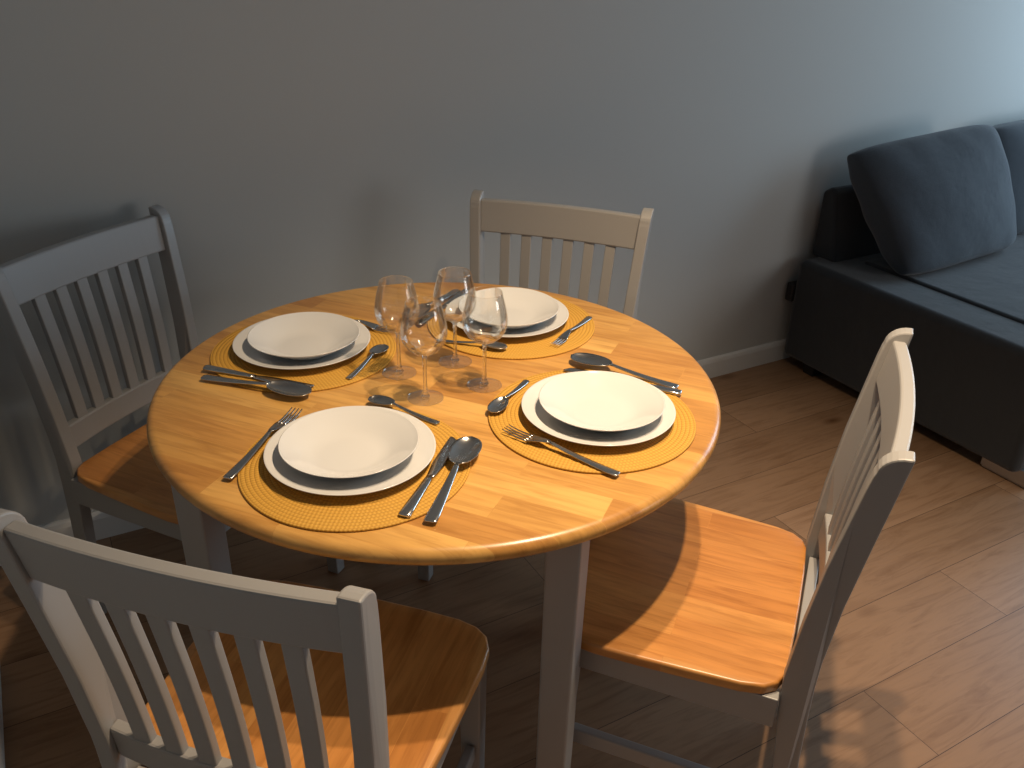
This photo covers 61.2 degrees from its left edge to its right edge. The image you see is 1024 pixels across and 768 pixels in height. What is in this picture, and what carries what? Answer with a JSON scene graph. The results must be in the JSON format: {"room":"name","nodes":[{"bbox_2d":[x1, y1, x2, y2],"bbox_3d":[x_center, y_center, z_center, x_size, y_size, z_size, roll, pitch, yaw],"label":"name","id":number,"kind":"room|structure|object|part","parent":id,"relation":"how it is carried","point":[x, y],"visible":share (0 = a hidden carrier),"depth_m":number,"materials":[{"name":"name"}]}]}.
{"room":"dining room","nodes":[
{"label":"dining room","id":0,"kind":"room"},
{"bbox_2d":[0,0,1023,525],"bbox_3d":[0.655,-1.153,2.765,4.850,2.550,0.100,-13,31,-26],"label":"wall","id":1,"kind":"structure","parent":0,"point":[292,150],"depth_m":2.41,"materials":[{"name":"grey paint"}]},
{"bbox_2d":[0,339,790,565],"bbox_3d":[0.653,-0.035,3.288,4.650,0.085,0.013,-13,31,-26],"label":"baseboard","id":2,"kind":"structure","parent":1,"relation":"attached to","point":[105,525],"depth_m":3.35,"materials":[{"name":"grey paint"}]},
{"bbox_2d":[0,357,1023,767],"bbox_3d":[1.694,0.925,1.689,4.850,0.100,4.481,-13,31,-26],"label":"floor","id":3,"kind":"structure","parent":0,"point":[922,666],"depth_m":2.15,"materials":[{"name":"brown wood"}]},
{"bbox_2d":[0,205,343,613],"bbox_3d":[-0.741,0.124,2.005,0.499,0.917,0.486,13,30,21],"label":"dining chair","id":4,"kind":"object","parent":3,"relation":"on","point":[124,481],"visible":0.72,"depth_m":1.92,"materials":[{"name":"grey paint"}]},
{"bbox_3d":[-1.006,0.168,1.906,0.097,0.917,0.056,13,30,21],"label":"post","id":5,"kind":"part","parent":4,"relation":"part of","materials":[{"name":"grey paint"}]},
{"bbox_3d":[-0.937,-0.280,1.902,0.047,0.083,0.419,13,30,21],"label":"rail","id":6,"kind":"part","parent":4,"relation":"part of","materials":[{"name":"grey paint"}]},
{"bbox_3d":[-0.907,0.043,2.049,0.036,0.057,0.374,13,30,21],"label":"rail","id":7,"kind":"part","parent":4,"relation":"part of","materials":[{"name":"grey paint"}]},
{"bbox_3d":[-0.699,0.151,1.997,0.405,0.021,0.486,13,30,21],"label":"seat","id":8,"kind":"part","parent":4,"relation":"part of","materials":[{"name":"brown wood"}]},
{"bbox_3d":[-0.831,-0.003,2.245,0.097,0.917,0.056,13,30,21],"label":"post","id":9,"kind":"part","parent":4,"relation":"part of","materials":[{"name":"grey paint"}]},
{"bbox_3d":[-0.469,0.302,2.207,0.047,0.428,0.042,13,30,21],"label":"leg","id":10,"kind":"part","parent":4,"relation":"part of","materials":[{"name":"grey paint"}]},
{"bbox_2d":[0,508,488,767],"bbox_3d":[-0.321,0.483,1.334,0.486,0.917,0.499,9,28,14],"label":"dining chair","id":11,"kind":"object","parent":3,"relation":"on","point":[273,673],"visible":1,"depth_m":1.06,"materials":[{"name":"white wood"}]},
{"bbox_3d":[-0.576,0.537,1.215,0.056,0.917,0.097,9,28,14],"label":"post","id":12,"kind":"part","parent":11,"relation":"part of","materials":[{"name":"grey paint"}]},
{"bbox_3d":[-0.374,0.226,0.956,0.419,0.083,0.047,9,28,14],"label":"rail","id":13,"kind":"part","parent":11,"relation":"part of","materials":[{"name":"grey paint"}]},
{"bbox_3d":[-0.371,0.520,1.154,0.374,0.057,0.036,9,28,14],"label":"rail","id":14,"kind":"part","parent":11,"relation":"part of","materials":[{"name":"grey paint"}]},
{"bbox_3d":[-0.309,0.479,1.383,0.486,0.021,0.405,9,28,14],"label":"seat","id":15,"kind":"part","parent":11,"relation":"part of","materials":[{"name":"brown wood"}]},
{"bbox_3d":[-0.175,0.599,1.117,0.056,0.917,0.097,9,28,14],"label":"post","id":16,"kind":"part","parent":11,"relation":"part of","materials":[{"name":"grey paint"}]},
{"bbox_3d":[-0.072,0.638,1.579,0.042,0.428,0.047,9,28,14],"label":"leg","id":17,"kind":"part","parent":11,"relation":"part of","materials":[{"name":"grey paint"}]},
{"bbox_2d":[147,282,720,767],"bbox_3d":[-0.146,0.322,1.835,1.060,0.750,1.060,-13,31,-26],"label":"dining table","id":18,"kind":"object","parent":3,"relation":"on","point":[509,505],"visible":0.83,"depth_m":1.45,"materials":[{"name":"brown wood"}]},
{"bbox_3d":[-0.558,0.430,1.638,0.057,0.720,0.057,11,29,17],"label":"leg","id":19,"kind":"part","parent":18,"relation":"part of","materials":[{"name":"grey paint"}]},
{"bbox_2d":[201,374,311,396],"bbox_3d":[-0.474,-0.001,1.599,0.228,0.014,0.050,9,28,15],"label":"soup spoon","id":20,"kind":"object","parent":18,"relation":"on","point":[289,388],"visible":1,"depth_m":1.59,"materials":[{"name":"silver metal"}]},
{"bbox_3d":[-0.515,-0.008,1.610,0.142,0.013,0.020,9,28,15],"label":"handle","id":21,"kind":"part","parent":20,"relation":"part of","materials":[{"name":"silver metal"}]},
{"bbox_2d":[266,380,311,396],"bbox_3d":[-0.408,0.010,1.582,0.090,0.013,0.050,9,28,15],"label":"spoon bowl","id":22,"kind":"object","parent":20,"relation":"on","point":[289,388],"depth_m":1.59,"materials":[{"name":"silver metal"}]},
{"bbox_2d":[210,315,395,392],"bbox_3d":[-0.420,-0.069,1.755,0.368,0.004,0.368,11,29,18],"label":"placemat","id":23,"kind":"object","parent":18,"relation":"on","point":[332,376],"visible":0.35,"depth_m":1.68,"materials":[{"name":"wicker"}]},
{"bbox_2d":[203,365,313,386],"bbox_3d":[-0.480,-0.013,1.631,0.232,0.006,0.021,10,29,16],"label":"table knife","id":24,"kind":"object","parent":23,"relation":"on","point":[211,368],"visible":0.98,"depth_m":1.64,"materials":[{"name":"silver metal"}]},
{"bbox_3d":[-0.538,-0.024,1.648,0.109,0.006,0.019,10,29,16],"label":"handle","id":25,"kind":"part","parent":24,"relation":"part of","materials":[{"name":"silver metal"}]},
{"bbox_3d":[-0.429,-0.004,1.617,0.125,0.002,0.021,10,29,16],"label":"blade","id":26,"kind":"part","parent":24,"relation":"part of","materials":[{"name":"silver metal"}]},
{"bbox_2d":[232,317,370,369],"bbox_3d":[-0.424,-0.083,1.755,0.272,0.019,0.272,-13,31,-26],"label":"dinner plate","id":27,"kind":"object","parent":23,"relation":"on","point":[241,347],"visible":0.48,"depth_m":1.70,"materials":[{"name":"white ceramic"}]},
{"bbox_2d":[247,312,359,360],"bbox_3d":[-0.416,-0.088,1.739,0.220,0.032,0.220,-13,31,-26],"label":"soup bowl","id":28,"kind":"object","parent":27,"relation":"on","point":[300,336],"visible":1,"depth_m":1.77,"materials":[{"name":"white ceramic"}]},
{"bbox_2d":[346,344,388,378],"bbox_3d":[-0.284,-0.047,1.698,0.032,0.013,0.152,11,29,17],"label":"teaspoon","id":29,"kind":"object","parent":23,"relation":"on","point":[378,349],"visible":1,"depth_m":1.71,"materials":[{"name":"silver metal"}]},
{"bbox_3d":[-0.293,-0.036,1.676,0.013,0.013,0.100,11,29,17],"label":"handle","id":30,"kind":"part","parent":29,"relation":"part of","materials":[{"name":"silver metal"}]},
{"bbox_2d":[369,344,388,354],"bbox_3d":[-0.268,-0.068,1.738,0.032,0.010,0.056,11,29,17],"label":"spoon bowl","id":31,"kind":"object","parent":29,"relation":"on","point":[378,349],"depth_m":1.74,"materials":[{"name":"silver metal"}]},
{"bbox_2d":[354,319,387,331],"bbox_3d":[-0.345,-0.135,1.864,0.222,0.014,0.024,12,29,20],"label":"fork","id":32,"kind":"object","parent":23,"relation":"on","point":[373,326],"visible":0.52,"depth_m":1.85,"materials":[{"name":"silver metal"}]},
{"bbox_2d":[237,406,470,531],"bbox_3d":[-0.249,0.125,1.389,0.368,0.004,0.368,-13,31,-26],"label":"placemat","id":33,"kind":"object","parent":18,"relation":"on","point":[282,503],"visible":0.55,"depth_m":1.29,"materials":[{"name":"wicker"}]},
{"bbox_2d":[223,407,301,478],"bbox_3d":[-0.408,0.092,1.423,0.024,0.014,0.222,9,28,14],"label":"fork","id":34,"kind":"object","parent":33,"relation":"on","point":[237,468],"visible":0.98,"depth_m":1.41,"materials":[{"name":"silver metal"}]},
{"bbox_3d":[-0.420,0.111,1.385,0.016,0.014,0.133,9,28,14],"label":"handle","id":35,"kind":"part","parent":34,"relation":"part of","materials":[{"name":"silver metal"}]},
{"bbox_2d":[263,406,435,495],"bbox_3d":[-0.259,0.109,1.394,0.272,0.019,0.272,-13,31,-26],"label":"dinner plate","id":36,"kind":"object","parent":33,"relation":"on","point":[424,452],"visible":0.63,"depth_m":1.33,"materials":[{"name":"white ceramic"}]},
{"bbox_2d":[278,406,418,477],"bbox_3d":[-0.259,0.102,1.381,0.220,0.032,0.220,-13,31,-26],"label":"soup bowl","id":37,"kind":"object","parent":36,"relation":"on","point":[346,441],"visible":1,"depth_m":1.40,"materials":[{"name":"white ceramic"}]},
{"bbox_2d":[368,395,439,424],"bbox_3d":[-0.192,0.044,1.527,0.152,0.013,0.032,17,31,27],"label":"teaspoon","id":38,"kind":"object","parent":33,"relation":"on","point":[376,399],"visible":1,"depth_m":1.53,"materials":[{"name":"silver metal"}]},
{"bbox_2d":[368,395,394,405],"bbox_3d":[-0.233,0.031,1.549,0.056,0.010,0.032,17,31,27],"label":"spoon bowl","id":39,"kind":"object","parent":38,"relation":"on","point":[376,399],"depth_m":1.55,"materials":[{"name":"silver metal"}]},
{"bbox_3d":[-0.170,0.050,1.516,0.100,0.013,0.013,17,31,27],"label":"handle","id":40,"kind":"part","parent":38,"relation":"part of","materials":[{"name":"silver metal"}]},
{"bbox_2d":[398,436,455,517],"bbox_3d":[-0.125,0.140,1.352,0.021,0.006,0.232,9,28,13],"label":"table knife","id":41,"kind":"object","parent":33,"relation":"on","point":[441,459],"visible":0.96,"depth_m":1.33,"materials":[{"name":"silver metal"}]},
{"bbox_3d":[-0.142,0.167,1.300,0.019,0.006,0.109,9,28,13],"label":"handle","id":42,"kind":"part","parent":41,"relation":"part of","materials":[{"name":"silver metal"}]},
{"bbox_3d":[-0.111,0.117,1.399,0.021,0.002,0.125,9,28,13],"label":"blade","id":43,"kind":"part","parent":41,"relation":"part of","materials":[{"name":"silver metal"}]},
{"bbox_2d":[424,436,481,522],"bbox_3d":[-0.092,0.141,1.339,0.050,0.014,0.228,7,29,11],"label":"soup spoon","id":44,"kind":"object","parent":33,"relation":"on","point":[463,450],"visible":1,"depth_m":1.37,"materials":[{"name":"silver metal"}]},
{"bbox_3d":[-0.102,0.161,1.302,0.020,0.013,0.142,7,29,11],"label":"handle","id":45,"kind":"part","parent":44,"relation":"part of","materials":[{"name":"silver metal"}]},
{"bbox_2d":[448,436,481,464],"bbox_3d":[-0.076,0.110,1.398,0.050,0.013,0.090,7,29,11],"label":"spoon bowl","id":46,"kind":"object","parent":44,"relation":"on","point":[463,450],"depth_m":1.41,"materials":[{"name":"silver metal"}]},
{"bbox_2d":[374,275,419,372],"bbox_3d":[-0.216,-0.106,1.635,0.084,0.189,0.084,-13,31,-26],"label":"wine glass","id":47,"kind":"object","parent":18,"relation":"on","point":[395,327],"visible":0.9,"depth_m":1.60,"materials":[{"name":"clear glass"}]},
{"bbox_3d":[-0.217,-0.066,1.655,0.042,0.091,0.042,-13,31,-26],"label":"stem","id":48,"kind":"part","parent":47,"relation":"part of","materials":[{"name":"clear glass"}]},
{"bbox_2d":[374,275,419,331],"bbox_3d":[-0.215,-0.148,1.613,0.084,0.094,0.084,-13,31,-26],"label":"bowl","id":49,"kind":"object","parent":47,"relation":"on","point":[395,327],"depth_m":1.60,"materials":[{"name":"clear glass"}]},
{"bbox_2d":[400,296,447,397],"bbox_3d":[-0.157,-0.059,1.547,0.084,0.189,0.084,-13,31,-26],"label":"wine glass","id":50,"kind":"object","parent":18,"relation":"on","point":[423,351],"visible":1,"depth_m":1.51,"materials":[{"name":"clear glass"}]},
{"bbox_3d":[-0.158,-0.019,1.567,0.042,0.091,0.042,-13,31,-26],"label":"stem","id":51,"kind":"part","parent":50,"relation":"part of","materials":[{"name":"clear glass"}]},
{"bbox_2d":[400,296,447,355],"bbox_3d":[-0.156,-0.101,1.525,0.084,0.094,0.084,-13,31,-26],"label":"bowl","id":52,"kind":"object","parent":50,"relation":"on","point":[408,307],"depth_m":1.51,"materials":[{"name":"clear glass"}]},
{"bbox_2d":[410,289,460,317],"bbox_3d":[-0.179,-0.184,1.964,0.050,0.014,0.228,14,29,22],"label":"soup spoon","id":53,"kind":"object","parent":18,"relation":"on","point":[423,308],"visible":0.53,"depth_m":1.94,"materials":[{"name":"silver metal"}]},
{"bbox_2d":[410,303,430,317],"bbox_3d":[-0.209,-0.158,1.907,0.050,0.013,0.090,14,29,22],"label":"spoon bowl","id":54,"kind":"object","parent":53,"relation":"on","point":[423,308],"depth_m":1.93,"materials":[{"name":"silver metal"}]},
{"bbox_3d":[-0.160,-0.202,1.998,0.020,0.013,0.142,14,29,22],"label":"handle","id":55,"kind":"part","parent":53,"relation":"part of","materials":[{"name":"silver metal"}]},
{"bbox_2d":[416,289,467,324],"bbox_3d":[-0.156,-0.177,1.963,0.021,0.006,0.232,14,30,22],"label":"table knife","id":56,"kind":"object","parent":18,"relation":"on","point":[429,315],"visible":0.73,"depth_m":1.93,"materials":[{"name":"silver metal"}]},
{"bbox_3d":[-0.179,-0.154,1.920,0.021,0.002,0.125,14,30,22],"label":"blade","id":57,"kind":"part","parent":56,"relation":"part of","materials":[{"name":"silver metal"}]},
{"bbox_3d":[-0.130,-0.202,2.012,0.019,0.006,0.109,14,30,22],"label":"handle","id":58,"kind":"part","parent":56,"relation":"part of","materials":[{"name":"silver metal"}]},
{"bbox_2d":[433,267,476,361],"bbox_3d":[-0.111,-0.128,1.684,0.084,0.189,0.084,-13,31,-26],"label":"wine glass","id":59,"kind":"object","parent":18,"relation":"on","point":[454,318],"visible":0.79,"depth_m":1.66,"materials":[{"name":"clear glass"}]},
{"bbox_3d":[-0.112,-0.089,1.705,0.042,0.091,0.042,-13,31,-26],"label":"stem","id":60,"kind":"part","parent":59,"relation":"part of","materials":[{"name":"clear glass"}]},
{"bbox_2d":[433,267,476,321],"bbox_3d":[-0.110,-0.171,1.662,0.084,0.094,0.084,-13,31,-26],"label":"bowl","id":61,"kind":"object","parent":59,"relation":"on","point":[452,317],"depth_m":1.65,"materials":[{"name":"clear glass"}]},
{"bbox_2d":[462,286,507,384],"bbox_3d":[-0.050,-0.082,1.597,0.084,0.189,0.084,-13,31,-26],"label":"wine glass","id":62,"kind":"object","parent":18,"relation":"on","point":[484,340],"visible":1,"depth_m":1.56,"materials":[{"name":"clear glass"}]},
{"bbox_3d":[-0.051,-0.042,1.618,0.042,0.091,0.042,-13,31,-26],"label":"stem","id":63,"kind":"part","parent":62,"relation":"part of","materials":[{"name":"clear glass"}]},
{"bbox_2d":[462,286,507,343],"bbox_3d":[-0.049,-0.124,1.575,0.084,0.094,0.084,-13,31,-26],"label":"bowl","id":64,"kind":"object","parent":62,"relation":"on","point":[481,339],"depth_m":1.56,"materials":[{"name":"clear glass"}]},
{"bbox_2d":[427,296,594,359],"bbox_3d":[-0.002,-0.135,1.903,0.368,0.004,0.368,11,29,18],"label":"placemat","id":65,"kind":"object","parent":18,"relation":"on","point":[536,346],"visible":0.31,"depth_m":1.81,"materials":[{"name":"wicker"}]},
{"bbox_2d":[436,339,506,348],"bbox_3d":[-0.083,-0.086,1.782,0.152,0.013,0.032,9,28,14],"label":"teaspoon","id":66,"kind":"object","parent":65,"relation":"on","point":[496,345],"visible":0.69,"depth_m":1.78,"materials":[{"name":"silver metal"}]},
{"bbox_3d":[-0.108,-0.089,1.788,0.100,0.013,0.013,9,28,14],"label":"handle","id":67,"kind":"part","parent":66,"relation":"part of","materials":[{"name":"silver metal"}]},
{"bbox_2d":[487,341,506,348],"bbox_3d":[-0.036,-0.079,1.771,0.056,0.010,0.032,9,28,14],"label":"spoon bowl","id":68,"kind":"object","parent":66,"relation":"on","point":[496,345],"depth_m":1.77,"materials":[{"name":"silver metal"}]},
{"bbox_2d":[445,294,568,336],"bbox_3d":[-0.011,-0.152,1.909,0.272,0.019,0.272,-13,31,-26],"label":"dinner plate","id":69,"kind":"object","parent":65,"relation":"on","point":[561,317],"visible":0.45,"depth_m":1.86,"materials":[{"name":"white ceramic"}]},
{"bbox_2d":[458,287,558,329],"bbox_3d":[-0.007,-0.158,1.894,0.220,0.032,0.220,-13,31,-26],"label":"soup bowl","id":70,"kind":"object","parent":69,"relation":"on","point":[526,308],"visible":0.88,"depth_m":1.93,"materials":[{"name":"white ceramic"}]},
{"bbox_2d":[550,316,591,344],"bbox_3d":[0.131,-0.118,1.857,0.020,0.012,0.186,15,30,24],"label":"fork","id":71,"kind":"object","parent":65,"relation":"on","point":[565,335],"visible":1,"depth_m":1.83,"materials":[{"name":"silver metal"}]},
{"bbox_3d":[0.148,-0.133,1.887,0.014,0.012,0.112,15,30,24],"label":"handle","id":72,"kind":"part","parent":71,"relation":"part of","materials":[{"name":"silver metal"}]},
{"bbox_3d":[0.079,0.530,1.479,0.057,0.720,0.057,11,29,17],"label":"leg","id":73,"kind":"part","parent":18,"relation":"part of","materials":[{"name":"grey paint"}]},
{"bbox_2d":[488,370,695,473],"bbox_3d":[0.141,0.057,1.539,0.368,0.004,0.368,11,29,18],"label":"placemat","id":74,"kind":"object","parent":18,"relation":"on","point":[657,451],"visible":0.34,"depth_m":1.45,"materials":[{"name":"wicker"}]},
{"bbox_2d":[487,380,529,412],"bbox_3d":[-0.004,0.019,1.584,0.032,0.013,0.152,13,30,22],"label":"teaspoon","id":75,"kind":"object","parent":74,"relation":"on","point":[498,404],"visible":1,"depth_m":1.56,"materials":[{"name":"silver metal"}]},
{"bbox_2d":[487,396,508,412],"bbox_3d":[-0.024,0.038,1.545,0.032,0.010,0.056,13,30,22],"label":"spoon bowl","id":76,"kind":"object","parent":75,"relation":"on","point":[498,404],"depth_m":1.55,"materials":[{"name":"silver metal"}]},
{"bbox_3d":[0.007,0.009,1.605,0.013,0.013,0.100,13,30,22],"label":"handle","id":77,"kind":"part","parent":75,"relation":"part of","materials":[{"name":"silver metal"}]},
{"bbox_2d":[502,424,619,475],"bbox_3d":[0.079,0.106,1.420,0.222,0.014,0.024,20,32,31],"label":"fork","id":78,"kind":"object","parent":74,"relation":"on","point":[535,438],"visible":1,"depth_m":1.41,"materials":[{"name":"silver metal"}]},
{"bbox_3d":[0.115,0.118,1.397,0.133,0.014,0.016,19,32,31],"label":"handle","id":79,"kind":"part","parent":78,"relation":"part of","materials":[{"name":"silver metal"}]},
{"bbox_2d":[521,371,675,445],"bbox_3d":[0.152,0.046,1.536,0.272,0.019,0.272,-13,31,-26],"label":"dinner plate","id":80,"kind":"object","parent":74,"relation":"on","point":[535,413],"visible":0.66,"depth_m":1.48,"materials":[{"name":"white ceramic"}]},
{"bbox_2d":[539,371,664,431],"bbox_3d":[0.157,0.040,1.522,0.220,0.032,0.220,-13,31,-26],"label":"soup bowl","id":81,"kind":"object","parent":80,"relation":"on","point":[596,401],"visible":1,"depth_m":1.55,"materials":[{"name":"white ceramic"}]},
{"bbox_2d":[563,368,681,395],"bbox_3d":[0.210,-0.007,1.655,0.232,0.006,0.021,13,29,20],"label":"table knife","id":82,"kind":"object","parent":74,"relation":"on","point":[674,391],"visible":0.41,"depth_m":1.62,"materials":[{"name":"silver metal"}]},
{"bbox_3d":[0.161,-0.018,1.674,0.125,0.002,0.021,13,29,20],"label":"blade","id":83,"kind":"part","parent":82,"relation":"part of","materials":[{"name":"silver metal"}]},
{"bbox_3d":[0.266,0.005,1.633,0.109,0.006,0.019,13,29,20],"label":"handle","id":84,"kind":"part","parent":82,"relation":"part of","materials":[{"name":"silver metal"}]},
{"bbox_2d":[570,353,678,388],"bbox_3d":[0.216,-0.028,1.687,0.228,0.014,0.050,17,31,27],"label":"soup spoon","id":85,"kind":"object","parent":18,"relation":"on","point":[589,359],"visible":1,"depth_m":1.71,"materials":[{"name":"silver metal"}]},
{"bbox_2d":[570,353,611,366],"bbox_3d":[0.157,-0.046,1.718,0.090,0.013,0.050,17,31,27],"label":"spoon bowl","id":86,"kind":"object","parent":85,"relation":"on","point":[589,359],"depth_m":1.73,"materials":[{"name":"silver metal"}]},
{"bbox_3d":[0.253,-0.018,1.668,0.142,0.013,0.020,17,31,27],"label":"handle","id":87,"kind":"part","parent":85,"relation":"part of","materials":[{"name":"silver metal"}]},
{"bbox_2d":[417,190,653,580],"bbox_3d":[0.044,0.040,2.207,0.486,0.917,0.499,9,28,15],"label":"dining chair","id":88,"kind":"object","parent":3,"relation":"on","point":[527,219],"visible":0.37,"depth_m":2.23,"materials":[{"name":"grey paint"}]},
{"bbox_3d":[-0.221,0.316,2.192,0.042,0.428,0.047,9,28,15],"label":"leg","id":89,"kind":"part","parent":88,"relation":"part of","materials":[{"name":"grey paint"}]},
{"bbox_3d":[-0.097,-0.077,2.427,0.056,0.917,0.097,9,28,15],"label":"post","id":90,"kind":"part","parent":88,"relation":"part of","materials":[{"name":"grey paint"}]},
{"bbox_3d":[0.121,-0.414,2.215,0.419,0.083,0.047,9,28,15],"label":"rail","id":91,"kind":"part","parent":88,"relation":"part of","materials":[{"name":"grey paint"}]},
{"bbox_3d":[0.301,-0.012,2.320,0.056,0.917,0.097,9,28,15],"label":"post","id":92,"kind":"part","parent":88,"relation":"part of","materials":[{"name":"grey paint"}]},
{"bbox_2d":[573,328,914,767],"bbox_3d":[0.375,0.361,1.604,0.499,0.917,0.486,12,29,19],"label":"dining chair","id":93,"kind":"object","parent":3,"relation":"on","point":[695,603],"visible":0.94,"depth_m":1.51,"materials":[{"name":"grey paint"}]},
{"bbox_3d":[0.331,0.369,1.628,0.405,0.021,0.486,12,29,19],"label":"seat","id":94,"kind":"part","parent":93,"relation":"part of","materials":[{"name":"brown wood"}]},
{"bbox_3d":[0.546,0.354,1.522,0.036,0.057,0.374,12,29,19],"label":"rail","id":95,"kind":"part","parent":93,"relation":"part of","materials":[{"name":"grey paint"}]},
{"bbox_3d":[0.477,0.486,1.368,0.097,0.917,0.056,12,29,19],"label":"post","id":96,"kind":"part","parent":93,"relation":"part of","materials":[{"name":"grey paint"}]},
{"bbox_3d":[0.635,0.312,1.713,0.097,0.917,0.056,12,29,19],"label":"post","id":97,"kind":"part","parent":93,"relation":"part of","materials":[{"name":"grey paint"}]},
{"bbox_3d":[0.594,0.049,1.346,0.047,0.083,0.419,12,29,19],"label":"rail","id":98,"kind":"part","parent":93,"relation":"part of","materials":[{"name":"grey paint"}]},
{"bbox_2d":[785,185,1023,487],"bbox_3d":[2.118,-0.377,3.342,1.826,0.711,1.052,-13,31,-26],"label":"sofa","id":99,"kind":"object","parent":3,"relation":"on","point":[966,319],"visible":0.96,"depth_m":2.98,"materials":[{"name":"grey fabric"}]},
{"bbox_3d":[1.925,-0.770,3.613,1.700,0.271,0.114,-13,31,-26],"label":"backrest","id":100,"kind":"part","parent":99,"relation":"part of","materials":[{"name":"grey fabric"}]},
{"bbox_2d":[847,125,1016,274],"bbox_3d":[1.601,-0.689,3.202,0.769,0.489,0.344,-11,30,-22],"label":"sofa cushion","id":101,"kind":"object","parent":99,"relation":"on","point":[934,201],"visible":1,"depth_m":3.08,"materials":[{"name":"fabric"}]},
{"bbox_3d":[2.180,-0.434,3.297,1.535,0.056,0.800,-13,31,-26],"label":"seat panel","id":102,"kind":"part","parent":99,"relation":"part of","materials":[{"name":"grey fabric"}]},
{"bbox_2d":[993,120,1023,234],"bbox_3d":[2.254,-0.890,3.644,0.792,0.473,0.251,-11,30,-23],"label":"sofa cushion","id":103,"kind":"object","parent":99,"relation":"on","point":[1011,134],"visible":0.26,"depth_m":3.43,"materials":[{"name":"fabric"}]},
{"bbox_3d":[-0.347,0.239,0.027,0.100,2.550,4.281,-13,31,-26],"label":"wall","id":104,"kind":"structure","parent":0,"visible":0},
{"bbox_2d":[0,672,4,767],"bbox_3d":[-0.323,1.325,0.614,0.013,0.085,4.268,-13,31,-26],"label":"baseboard","id":105,"kind":"structure","parent":104,"relation":"attached to","point":[2,753],"depth_m":1.78,"materials":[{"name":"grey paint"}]}
]}

